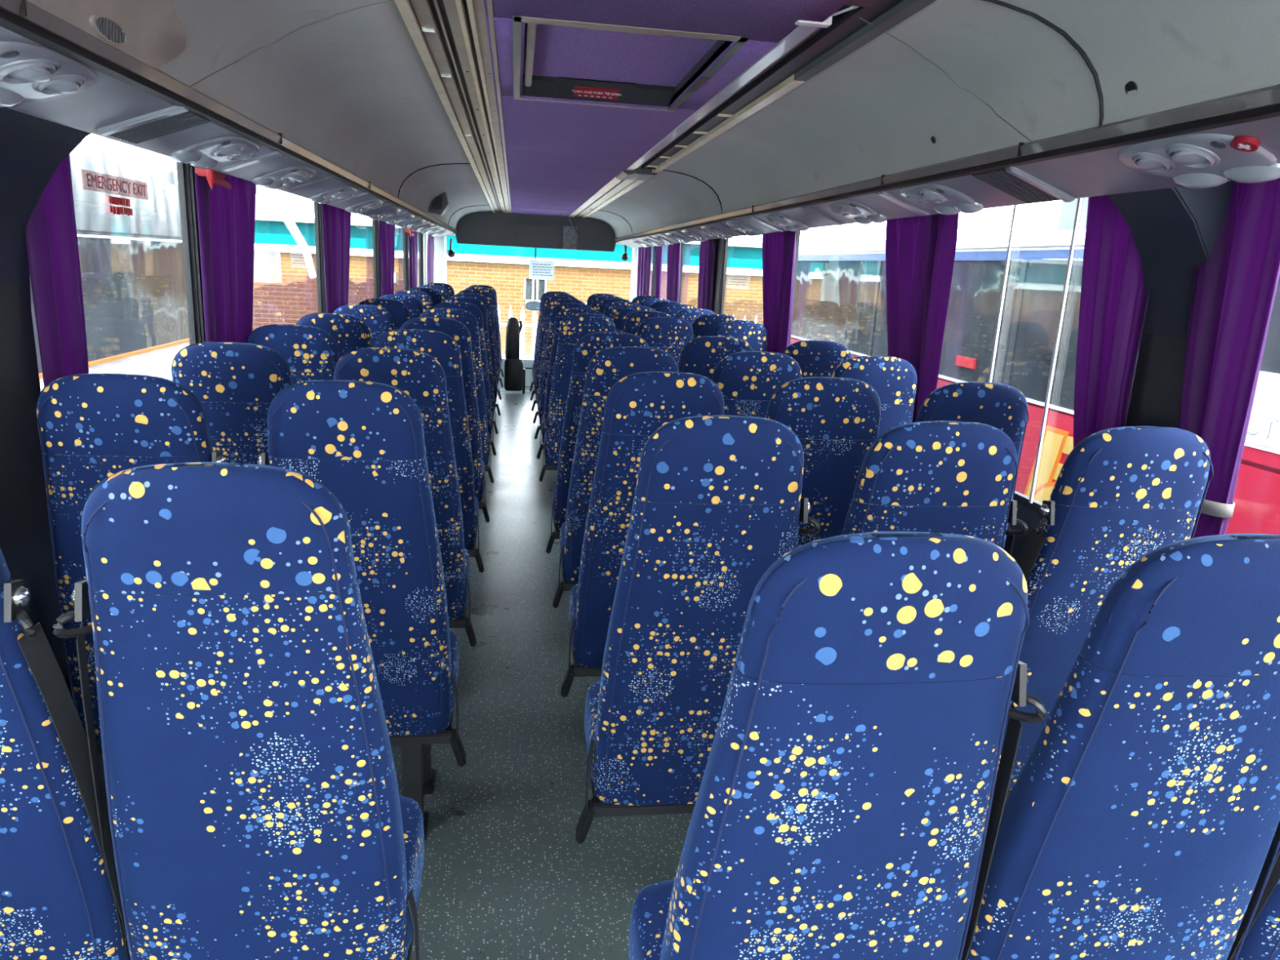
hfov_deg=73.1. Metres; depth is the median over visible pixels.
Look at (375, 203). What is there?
console
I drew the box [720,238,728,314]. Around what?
window
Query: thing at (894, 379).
seat
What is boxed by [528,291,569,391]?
seat
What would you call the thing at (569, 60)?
roof hatch
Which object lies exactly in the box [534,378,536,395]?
seat cushion
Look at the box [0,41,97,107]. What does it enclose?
console
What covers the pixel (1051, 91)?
luggage rack
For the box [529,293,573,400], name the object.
seat
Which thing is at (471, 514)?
seat cushion
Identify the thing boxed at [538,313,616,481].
seat
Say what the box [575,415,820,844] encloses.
seat
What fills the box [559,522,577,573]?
seat cushion
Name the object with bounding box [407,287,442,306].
seat
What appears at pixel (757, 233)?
reading lamp
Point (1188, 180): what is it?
reading lamp
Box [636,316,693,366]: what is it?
seat
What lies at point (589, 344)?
seat
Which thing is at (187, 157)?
reading lamp
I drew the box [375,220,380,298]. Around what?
trim
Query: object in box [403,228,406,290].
window
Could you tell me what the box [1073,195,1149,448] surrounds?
curtain
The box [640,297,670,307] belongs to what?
seat
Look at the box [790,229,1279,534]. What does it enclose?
coach
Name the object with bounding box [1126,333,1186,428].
trim
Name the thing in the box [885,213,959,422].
curtain
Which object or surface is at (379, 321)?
seat
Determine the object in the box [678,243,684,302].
window
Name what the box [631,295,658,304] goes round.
seat
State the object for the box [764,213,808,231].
console
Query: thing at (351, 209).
reading lamp
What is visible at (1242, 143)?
warning sticker
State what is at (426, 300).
seat
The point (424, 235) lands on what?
window
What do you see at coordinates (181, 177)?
window
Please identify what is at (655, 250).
window
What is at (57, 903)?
seat
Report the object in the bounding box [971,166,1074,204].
vent grille
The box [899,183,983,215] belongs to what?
console
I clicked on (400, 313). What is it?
seat
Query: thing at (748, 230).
console
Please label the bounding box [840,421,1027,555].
seat
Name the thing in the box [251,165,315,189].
console
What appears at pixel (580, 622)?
seat cushion
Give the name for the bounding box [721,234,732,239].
reading lamp
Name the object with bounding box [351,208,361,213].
reading lamp
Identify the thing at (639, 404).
seat
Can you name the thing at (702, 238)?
reading lamp
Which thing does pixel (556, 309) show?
seat
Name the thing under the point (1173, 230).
trim
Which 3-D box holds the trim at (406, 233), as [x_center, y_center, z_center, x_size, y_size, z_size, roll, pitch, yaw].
[-2.159,-1.919,8.015,0.022,0.900,0.080,1,14,-8]
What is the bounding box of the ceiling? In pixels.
[483,0,850,216]
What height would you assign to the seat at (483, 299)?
1.102 m
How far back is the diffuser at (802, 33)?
2.03 m
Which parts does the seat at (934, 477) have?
backrest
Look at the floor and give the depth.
2.25 m
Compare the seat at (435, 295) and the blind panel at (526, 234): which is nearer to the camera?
the seat at (435, 295)
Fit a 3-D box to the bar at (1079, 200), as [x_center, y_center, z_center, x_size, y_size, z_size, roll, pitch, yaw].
[1.117,-0.353,2.321,0.006,0.860,0.010,1,14,-8]
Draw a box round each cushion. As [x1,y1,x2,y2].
[120,930,130,959]
[373,795,424,959]
[429,629,458,720]
[448,548,470,608]
[463,497,479,540]
[475,460,484,494]
[482,431,489,459]
[490,411,493,434]
[493,395,495,415]
[496,381,497,398]
[503,358,523,391]
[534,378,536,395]
[536,387,538,405]
[538,400,540,420]
[541,414,543,437]
[543,431,554,458]
[551,483,565,522]
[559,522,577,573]
[568,583,592,656]
[584,680,617,791]
[628,879,675,959]
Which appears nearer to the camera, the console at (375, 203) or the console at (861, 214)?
the console at (861, 214)
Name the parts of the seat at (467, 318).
backrest, frame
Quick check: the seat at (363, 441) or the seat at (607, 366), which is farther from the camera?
the seat at (607, 366)
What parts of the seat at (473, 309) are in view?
backrest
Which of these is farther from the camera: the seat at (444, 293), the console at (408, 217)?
the seat at (444, 293)
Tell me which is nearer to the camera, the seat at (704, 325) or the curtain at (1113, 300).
the curtain at (1113, 300)
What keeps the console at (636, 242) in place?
attached to the luggage rack at (1051, 91)
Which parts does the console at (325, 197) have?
plate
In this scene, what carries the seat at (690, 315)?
on the floor
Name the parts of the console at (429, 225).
plate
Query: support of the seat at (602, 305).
on the floor
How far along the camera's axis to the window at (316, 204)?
4.45 m
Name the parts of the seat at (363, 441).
backrest, leg, frame, leg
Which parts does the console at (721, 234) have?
plate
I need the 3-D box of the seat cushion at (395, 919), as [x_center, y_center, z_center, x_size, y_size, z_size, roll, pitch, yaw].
[-0.565,0.641,1.394,0.407,0.128,0.290,1,14,-8]
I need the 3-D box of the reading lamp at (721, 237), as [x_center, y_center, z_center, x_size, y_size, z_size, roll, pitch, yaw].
[0.495,-1.466,5.215,0.060,0.022,0.119,21,10,-13]
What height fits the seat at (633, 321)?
1.102 m
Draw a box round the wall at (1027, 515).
[1008,503,1039,562]
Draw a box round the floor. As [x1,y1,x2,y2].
[391,391,1006,959]
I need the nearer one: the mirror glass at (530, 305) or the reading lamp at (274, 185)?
the reading lamp at (274, 185)
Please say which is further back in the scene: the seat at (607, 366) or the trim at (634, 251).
the trim at (634, 251)
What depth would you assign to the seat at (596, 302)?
7.26 m
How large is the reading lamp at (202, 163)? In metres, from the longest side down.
0.119 x 0.060 x 0.022 m
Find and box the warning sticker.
[1230,135,1260,151]
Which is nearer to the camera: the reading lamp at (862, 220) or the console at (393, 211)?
the reading lamp at (862, 220)
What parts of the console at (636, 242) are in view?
plate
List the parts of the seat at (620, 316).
backrest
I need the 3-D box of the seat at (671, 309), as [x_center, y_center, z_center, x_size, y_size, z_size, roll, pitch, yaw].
[0.239,-0.785,6.575,0.417,1.102,0.403,1,14,-8]
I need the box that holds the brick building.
[254,214,763,355]
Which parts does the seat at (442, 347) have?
backrest, frame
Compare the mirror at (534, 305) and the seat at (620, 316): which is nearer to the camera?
the seat at (620, 316)
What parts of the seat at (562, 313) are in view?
backrest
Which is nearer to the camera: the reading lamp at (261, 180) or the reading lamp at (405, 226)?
the reading lamp at (261, 180)
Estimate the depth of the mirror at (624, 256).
9.85 m
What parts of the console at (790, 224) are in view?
plate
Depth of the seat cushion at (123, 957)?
1.26 m
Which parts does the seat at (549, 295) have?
backrest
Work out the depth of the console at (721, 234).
5.09 m
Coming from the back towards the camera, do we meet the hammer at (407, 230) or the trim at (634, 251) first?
the trim at (634, 251)
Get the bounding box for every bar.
[988,204,1017,382]
[1028,197,1082,502]
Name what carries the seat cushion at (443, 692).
on the seat at (363, 441)
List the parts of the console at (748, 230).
plate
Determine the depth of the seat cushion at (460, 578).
2.63 m
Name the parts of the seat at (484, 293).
backrest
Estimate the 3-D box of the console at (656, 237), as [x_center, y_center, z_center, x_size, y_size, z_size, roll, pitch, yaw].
[0.185,-1.953,7.031,0.163,0.073,0.300,1,14,-9]
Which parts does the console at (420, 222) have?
plate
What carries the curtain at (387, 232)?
hanging from the luggage rack at (343, 91)
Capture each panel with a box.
[26,0,186,68]
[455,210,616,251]
[515,222,577,249]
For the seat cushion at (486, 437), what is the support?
on the seat at (467, 318)
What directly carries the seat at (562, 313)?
on the floor
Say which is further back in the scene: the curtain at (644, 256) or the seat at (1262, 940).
the curtain at (644, 256)
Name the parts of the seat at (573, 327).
frame, backrest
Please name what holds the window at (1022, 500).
in the wall at (1027, 515)
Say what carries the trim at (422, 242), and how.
attached to the wall at (100, 756)
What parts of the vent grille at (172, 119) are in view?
grille plate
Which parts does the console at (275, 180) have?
plate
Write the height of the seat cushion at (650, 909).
0.128 m
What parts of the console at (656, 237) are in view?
plate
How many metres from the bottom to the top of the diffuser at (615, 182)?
0.026 m
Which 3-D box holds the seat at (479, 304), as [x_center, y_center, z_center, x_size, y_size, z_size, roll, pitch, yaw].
[-1.192,-0.699,5.933,0.446,1.102,0.403,1,14,-8]
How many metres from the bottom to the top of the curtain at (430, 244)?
0.933 m
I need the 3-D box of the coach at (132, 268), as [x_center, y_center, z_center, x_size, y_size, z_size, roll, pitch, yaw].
[-4.147,-0.084,3.146,2.610,3.048,15.227,1,14,-8]
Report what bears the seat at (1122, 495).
on the floor
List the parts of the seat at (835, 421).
backrest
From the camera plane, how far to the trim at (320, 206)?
4.48 m
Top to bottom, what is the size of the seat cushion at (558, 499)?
0.128 m
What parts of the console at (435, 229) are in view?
plate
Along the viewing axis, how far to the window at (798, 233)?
4.53 m
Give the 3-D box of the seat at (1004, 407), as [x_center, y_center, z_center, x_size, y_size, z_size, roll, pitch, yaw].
[0.826,0.240,2.529,0.417,1.102,0.403,1,14,-8]
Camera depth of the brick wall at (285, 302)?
14.08 m
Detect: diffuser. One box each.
[568,177,621,217]
[626,140,673,170]
[661,93,733,142]
[717,25,820,95]
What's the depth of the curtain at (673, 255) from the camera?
7.78 m
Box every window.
[176,161,197,344]
[313,202,322,312]
[372,218,377,298]
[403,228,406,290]
[417,231,421,287]
[422,234,426,284]
[653,249,656,296]
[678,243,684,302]
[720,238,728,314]
[789,231,800,345]
[1013,358,1137,514]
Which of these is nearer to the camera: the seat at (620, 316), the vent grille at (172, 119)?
the vent grille at (172, 119)
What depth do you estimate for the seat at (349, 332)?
3.55 m
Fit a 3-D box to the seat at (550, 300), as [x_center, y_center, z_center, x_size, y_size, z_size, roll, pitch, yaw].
[-0.649,-0.930,6.983,0.446,1.102,0.403,1,14,-8]
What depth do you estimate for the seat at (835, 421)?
2.20 m
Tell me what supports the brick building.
on the ground
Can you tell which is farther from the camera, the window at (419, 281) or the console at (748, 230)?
the window at (419, 281)
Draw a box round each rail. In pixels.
[394,0,511,213]
[568,0,936,217]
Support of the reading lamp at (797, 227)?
attached to the console at (790, 224)
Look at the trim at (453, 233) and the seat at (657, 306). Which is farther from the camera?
the trim at (453, 233)
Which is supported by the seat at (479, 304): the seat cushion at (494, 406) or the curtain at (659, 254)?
the seat cushion at (494, 406)
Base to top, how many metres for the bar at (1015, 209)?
0.860 m
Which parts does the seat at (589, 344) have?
frame, backrest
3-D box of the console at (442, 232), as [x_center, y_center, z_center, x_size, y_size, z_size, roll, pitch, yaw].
[-1.934,-2.370,8.287,0.163,0.073,0.300,1,14,-8]
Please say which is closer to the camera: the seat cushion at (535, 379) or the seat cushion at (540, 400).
the seat cushion at (540, 400)
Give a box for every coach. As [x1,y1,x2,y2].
[30,141,316,391]
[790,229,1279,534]
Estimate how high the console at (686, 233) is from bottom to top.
0.073 m
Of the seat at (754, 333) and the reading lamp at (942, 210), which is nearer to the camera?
the reading lamp at (942, 210)
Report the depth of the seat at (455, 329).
3.71 m
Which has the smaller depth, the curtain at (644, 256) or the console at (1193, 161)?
the console at (1193, 161)
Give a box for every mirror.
[524,247,540,311]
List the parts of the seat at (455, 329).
backrest, frame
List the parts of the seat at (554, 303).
backrest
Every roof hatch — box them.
[512,15,751,111]
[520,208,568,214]
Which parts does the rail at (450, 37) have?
flat panel, flat panel, trim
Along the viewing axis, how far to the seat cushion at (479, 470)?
3.90 m
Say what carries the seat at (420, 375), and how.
on the floor
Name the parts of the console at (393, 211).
plate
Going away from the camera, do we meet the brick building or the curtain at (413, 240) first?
the curtain at (413, 240)
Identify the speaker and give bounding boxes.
[427,191,448,216]
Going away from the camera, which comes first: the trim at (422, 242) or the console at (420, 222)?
the console at (420, 222)
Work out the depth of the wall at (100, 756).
2.15 m
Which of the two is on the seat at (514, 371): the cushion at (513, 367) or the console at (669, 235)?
the cushion at (513, 367)
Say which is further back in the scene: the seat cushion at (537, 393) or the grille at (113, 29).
the seat cushion at (537, 393)
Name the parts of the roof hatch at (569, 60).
rail, rail, hatch panel, rail, rail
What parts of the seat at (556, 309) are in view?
backrest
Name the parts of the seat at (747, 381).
backrest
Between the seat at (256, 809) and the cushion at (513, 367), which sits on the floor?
the seat at (256, 809)
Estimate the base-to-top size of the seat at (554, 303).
1.102 m
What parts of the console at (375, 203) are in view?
plate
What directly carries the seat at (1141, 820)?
on the floor
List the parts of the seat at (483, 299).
backrest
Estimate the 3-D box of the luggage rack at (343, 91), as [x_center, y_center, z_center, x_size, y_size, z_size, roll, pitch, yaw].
[-1.181,-1.414,4.013,0.762,0.310,10.720,1,14,-8]
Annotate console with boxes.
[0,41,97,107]
[169,136,260,168]
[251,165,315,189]
[309,186,357,204]
[344,199,383,213]
[368,208,400,220]
[386,214,414,225]
[400,219,425,228]
[412,223,434,231]
[421,226,440,234]
[428,229,447,236]
[631,239,649,247]
[640,237,661,246]
[652,235,674,244]
[665,232,689,243]
[680,229,708,241]
[701,225,732,239]
[725,220,763,235]
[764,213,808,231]
[826,200,887,224]
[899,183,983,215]
[1117,133,1279,189]
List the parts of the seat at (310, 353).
backrest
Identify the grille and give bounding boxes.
[88,13,128,45]
[95,105,210,144]
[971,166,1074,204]
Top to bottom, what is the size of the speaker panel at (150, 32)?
0.147 m
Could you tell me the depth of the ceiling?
2.77 m
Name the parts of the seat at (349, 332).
backrest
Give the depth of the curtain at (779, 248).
4.67 m
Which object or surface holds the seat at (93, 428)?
on the floor
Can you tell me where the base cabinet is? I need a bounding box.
[497,354,533,391]
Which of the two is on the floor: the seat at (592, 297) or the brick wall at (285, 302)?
the seat at (592, 297)
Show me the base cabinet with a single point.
(528, 360)
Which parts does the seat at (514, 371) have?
backrest, grab handle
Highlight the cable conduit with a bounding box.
[568,217,579,248]
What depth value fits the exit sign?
2.19 m
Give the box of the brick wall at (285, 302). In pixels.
[252,273,404,330]
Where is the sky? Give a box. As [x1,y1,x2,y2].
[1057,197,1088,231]
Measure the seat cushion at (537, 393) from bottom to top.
0.128 m
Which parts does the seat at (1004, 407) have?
backrest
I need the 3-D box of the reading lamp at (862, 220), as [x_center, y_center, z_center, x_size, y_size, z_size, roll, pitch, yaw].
[0.799,-0.932,3.102,0.060,0.022,0.119,21,10,-13]
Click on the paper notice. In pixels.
(538, 268)
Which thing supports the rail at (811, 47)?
attached to the ceiling
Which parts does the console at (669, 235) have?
plate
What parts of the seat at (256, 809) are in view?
backrest, frame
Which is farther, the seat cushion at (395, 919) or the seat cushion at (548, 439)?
the seat cushion at (548, 439)
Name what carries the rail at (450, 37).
attached to the ceiling
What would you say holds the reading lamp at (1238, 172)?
attached to the console at (1193, 161)
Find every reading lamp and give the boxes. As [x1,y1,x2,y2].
[0,88,23,107]
[169,150,201,164]
[190,159,217,168]
[251,176,273,186]
[263,182,283,189]
[309,195,325,202]
[317,198,331,204]
[344,206,357,212]
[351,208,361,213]
[368,213,379,219]
[386,220,395,224]
[400,224,408,228]
[681,239,689,243]
[699,236,708,241]
[717,235,726,239]
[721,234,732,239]
[744,231,755,235]
[751,230,763,235]
[786,226,799,231]
[794,224,808,231]
[853,217,872,224]
[866,213,887,222]
[933,205,959,215]
[954,201,983,213]
[1173,173,1228,189]
[1223,162,1279,183]
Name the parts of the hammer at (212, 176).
handle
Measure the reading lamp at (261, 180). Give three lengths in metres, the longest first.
0.119 x 0.060 x 0.022 m
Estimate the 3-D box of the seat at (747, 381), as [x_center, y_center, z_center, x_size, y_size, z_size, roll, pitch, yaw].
[0.344,0.078,3.088,0.417,1.102,0.403,1,14,-8]
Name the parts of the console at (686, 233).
plate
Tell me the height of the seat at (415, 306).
1.102 m
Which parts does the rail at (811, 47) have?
flat panel, trim, trim, maroon plate, trim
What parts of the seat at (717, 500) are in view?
frame, backrest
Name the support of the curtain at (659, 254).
hanging from the luggage rack at (1051, 91)
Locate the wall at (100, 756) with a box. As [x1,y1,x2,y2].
[97,753,106,791]
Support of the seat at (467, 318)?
on the floor
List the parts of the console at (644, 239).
plate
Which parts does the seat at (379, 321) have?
backrest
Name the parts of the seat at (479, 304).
backrest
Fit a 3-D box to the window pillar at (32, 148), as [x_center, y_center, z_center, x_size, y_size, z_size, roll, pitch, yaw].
[-1.141,-0.057,1.657,0.229,1.300,0.425,1,14,-8]
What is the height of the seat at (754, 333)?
1.102 m
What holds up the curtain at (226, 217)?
hanging from the luggage rack at (343, 91)
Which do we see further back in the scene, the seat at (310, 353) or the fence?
the fence
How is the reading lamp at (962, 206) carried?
attached to the console at (946, 201)
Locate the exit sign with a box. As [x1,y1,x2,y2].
[86,173,146,216]
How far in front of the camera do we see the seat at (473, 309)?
5.07 m
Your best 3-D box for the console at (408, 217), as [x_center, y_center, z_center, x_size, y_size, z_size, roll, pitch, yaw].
[-1.548,-1.689,5.599,0.163,0.073,0.300,1,14,-8]
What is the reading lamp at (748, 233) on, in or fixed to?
attached to the console at (748, 230)
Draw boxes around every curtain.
[25,154,88,386]
[194,167,256,342]
[321,204,351,313]
[378,220,395,296]
[408,231,417,288]
[426,235,434,284]
[636,245,652,296]
[654,244,662,297]
[666,243,680,302]
[697,238,717,311]
[762,231,795,353]
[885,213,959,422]
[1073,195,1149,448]
[1179,177,1279,538]
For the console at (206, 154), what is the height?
0.073 m
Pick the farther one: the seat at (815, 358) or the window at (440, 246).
the window at (440, 246)
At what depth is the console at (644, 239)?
7.58 m
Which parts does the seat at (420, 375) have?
backrest, frame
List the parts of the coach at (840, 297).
glass, red panel, white panel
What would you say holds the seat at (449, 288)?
on the floor
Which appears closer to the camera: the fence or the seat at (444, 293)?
the seat at (444, 293)
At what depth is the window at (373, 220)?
6.24 m
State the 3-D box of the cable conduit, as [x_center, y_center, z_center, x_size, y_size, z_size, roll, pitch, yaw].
[-0.714,-2.674,9.335,0.138,0.318,0.031,-2,15,-18]
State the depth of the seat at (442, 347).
3.07 m
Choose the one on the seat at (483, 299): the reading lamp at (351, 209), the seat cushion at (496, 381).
the seat cushion at (496, 381)
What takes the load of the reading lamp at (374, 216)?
attached to the console at (393, 211)
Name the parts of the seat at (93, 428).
frame, backrest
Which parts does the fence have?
rail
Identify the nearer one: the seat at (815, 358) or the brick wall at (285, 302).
the seat at (815, 358)
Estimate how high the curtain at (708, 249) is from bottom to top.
0.933 m
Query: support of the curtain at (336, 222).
hanging from the luggage rack at (343, 91)
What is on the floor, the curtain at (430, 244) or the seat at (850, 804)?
the seat at (850, 804)
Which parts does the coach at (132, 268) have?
glass, panel, window rail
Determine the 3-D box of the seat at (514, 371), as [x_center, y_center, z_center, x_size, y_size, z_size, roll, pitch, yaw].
[-1.303,-1.298,9.009,0.220,0.785,0.150,1,14,-8]
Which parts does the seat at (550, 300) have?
backrest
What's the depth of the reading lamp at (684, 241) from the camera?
6.31 m
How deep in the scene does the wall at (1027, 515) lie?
2.46 m
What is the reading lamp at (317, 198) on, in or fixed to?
attached to the console at (325, 197)
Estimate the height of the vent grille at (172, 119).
0.071 m
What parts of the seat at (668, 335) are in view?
backrest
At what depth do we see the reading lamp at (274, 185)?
2.81 m
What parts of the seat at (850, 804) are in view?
backrest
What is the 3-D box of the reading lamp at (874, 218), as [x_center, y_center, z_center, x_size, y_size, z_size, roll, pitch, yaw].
[0.815,-0.903,2.987,0.060,0.022,0.119,21,10,-13]
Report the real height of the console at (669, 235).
0.073 m
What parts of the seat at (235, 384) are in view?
backrest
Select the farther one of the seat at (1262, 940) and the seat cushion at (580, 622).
the seat cushion at (580, 622)
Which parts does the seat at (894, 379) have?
backrest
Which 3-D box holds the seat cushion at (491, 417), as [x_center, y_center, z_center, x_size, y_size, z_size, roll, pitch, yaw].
[-1.122,-0.364,5.367,0.407,0.128,0.290,1,14,-8]
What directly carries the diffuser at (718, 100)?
attached to the rail at (811, 47)
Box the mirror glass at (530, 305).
[526,302,540,310]
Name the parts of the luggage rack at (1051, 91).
underside panel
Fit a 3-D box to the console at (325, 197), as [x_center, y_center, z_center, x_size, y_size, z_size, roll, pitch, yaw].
[-1.253,-1.169,3.544,0.163,0.073,0.300,1,14,-8]
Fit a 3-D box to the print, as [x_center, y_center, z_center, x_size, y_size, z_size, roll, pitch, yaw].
[-1.330,-0.701,2.214,0.002,0.043,0.129,1,14,-8]
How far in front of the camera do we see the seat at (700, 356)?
3.34 m
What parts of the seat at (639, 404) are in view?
frame, backrest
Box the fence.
[497,304,757,355]
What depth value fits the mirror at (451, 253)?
9.58 m
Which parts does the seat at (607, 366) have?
frame, backrest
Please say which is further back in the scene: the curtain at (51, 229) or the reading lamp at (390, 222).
the reading lamp at (390, 222)
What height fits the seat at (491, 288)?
1.102 m
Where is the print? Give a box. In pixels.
[108,195,133,216]
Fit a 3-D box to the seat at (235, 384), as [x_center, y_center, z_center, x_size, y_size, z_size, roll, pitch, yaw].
[-1.130,0.130,2.573,0.417,1.102,0.403,1,14,-8]
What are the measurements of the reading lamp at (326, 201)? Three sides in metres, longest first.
0.119 x 0.060 x 0.022 m
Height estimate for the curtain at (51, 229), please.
0.932 m
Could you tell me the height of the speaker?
0.208 m
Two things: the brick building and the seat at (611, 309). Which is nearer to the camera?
the seat at (611, 309)
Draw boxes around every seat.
[0,547,130,959]
[35,373,225,754]
[53,462,424,959]
[171,342,293,464]
[245,324,339,384]
[257,380,466,840]
[296,312,372,358]
[333,304,394,347]
[333,347,476,646]
[358,298,410,329]
[373,328,484,573]
[377,293,422,319]
[394,290,433,312]
[400,316,489,522]
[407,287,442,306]
[417,284,448,302]
[419,307,493,483]
[426,282,454,297]
[432,302,496,455]
[443,297,498,434]
[452,293,500,415]
[457,289,501,399]
[465,287,503,387]
[468,284,504,377]
[503,316,525,393]
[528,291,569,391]
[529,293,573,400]
[531,296,578,411]
[533,298,585,423]
[534,302,593,439]
[537,307,602,459]
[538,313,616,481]
[546,332,648,553]
[552,346,679,608]
[560,371,724,697]
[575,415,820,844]
[586,293,615,306]
[591,295,622,310]
[597,298,631,315]
[604,301,641,320]
[613,306,654,333]
[623,311,671,335]
[628,531,1046,959]
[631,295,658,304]
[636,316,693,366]
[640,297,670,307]
[649,300,681,311]
[660,303,696,317]
[675,308,715,326]
[678,336,753,380]
[691,313,737,338]
[711,351,801,417]
[712,320,767,351]
[764,377,880,546]
[782,340,852,377]
[831,355,916,436]
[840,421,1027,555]
[915,382,1028,549]
[966,533,1279,959]
[997,426,1213,799]
[1231,853,1279,959]
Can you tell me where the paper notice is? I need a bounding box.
[528,259,554,279]
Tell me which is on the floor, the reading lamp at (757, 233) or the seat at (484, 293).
the seat at (484, 293)
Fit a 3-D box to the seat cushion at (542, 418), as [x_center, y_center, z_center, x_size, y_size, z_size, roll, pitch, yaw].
[-0.411,-0.334,5.393,0.407,0.128,0.290,1,14,-8]
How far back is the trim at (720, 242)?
6.12 m
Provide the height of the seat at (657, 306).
1.102 m
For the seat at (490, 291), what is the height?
1.102 m
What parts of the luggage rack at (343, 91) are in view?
rack panel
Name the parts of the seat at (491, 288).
backrest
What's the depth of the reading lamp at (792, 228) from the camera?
3.86 m
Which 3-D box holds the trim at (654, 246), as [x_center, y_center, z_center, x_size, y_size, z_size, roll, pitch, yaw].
[0.138,-2.074,9.118,0.022,0.900,0.080,1,14,-8]
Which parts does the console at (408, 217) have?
plate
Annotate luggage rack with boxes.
[0,0,492,237]
[586,0,1279,248]
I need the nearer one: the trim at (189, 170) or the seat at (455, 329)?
the trim at (189, 170)
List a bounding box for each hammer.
[195,167,231,190]
[404,228,413,236]
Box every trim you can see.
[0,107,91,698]
[0,282,48,551]
[184,163,205,342]
[318,203,326,312]
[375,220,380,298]
[405,231,408,290]
[421,233,423,285]
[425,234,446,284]
[448,232,623,244]
[630,247,638,302]
[650,245,656,296]
[713,238,725,314]
[1107,181,1233,426]
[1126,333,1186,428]
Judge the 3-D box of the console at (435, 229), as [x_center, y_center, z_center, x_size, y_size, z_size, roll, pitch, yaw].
[-1.838,-2.199,7.615,0.163,0.073,0.300,1,14,-8]
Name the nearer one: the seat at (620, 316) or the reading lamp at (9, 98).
the reading lamp at (9, 98)
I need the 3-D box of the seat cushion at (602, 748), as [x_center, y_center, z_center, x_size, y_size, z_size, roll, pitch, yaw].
[0.087,0.548,1.907,0.407,0.128,0.290,1,14,-8]
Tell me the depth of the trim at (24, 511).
1.74 m
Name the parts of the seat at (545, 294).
backrest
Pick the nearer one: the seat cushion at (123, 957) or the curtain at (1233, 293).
the seat cushion at (123, 957)
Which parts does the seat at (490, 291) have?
backrest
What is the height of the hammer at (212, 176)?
0.072 m
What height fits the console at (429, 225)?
0.073 m
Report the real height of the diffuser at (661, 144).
0.024 m

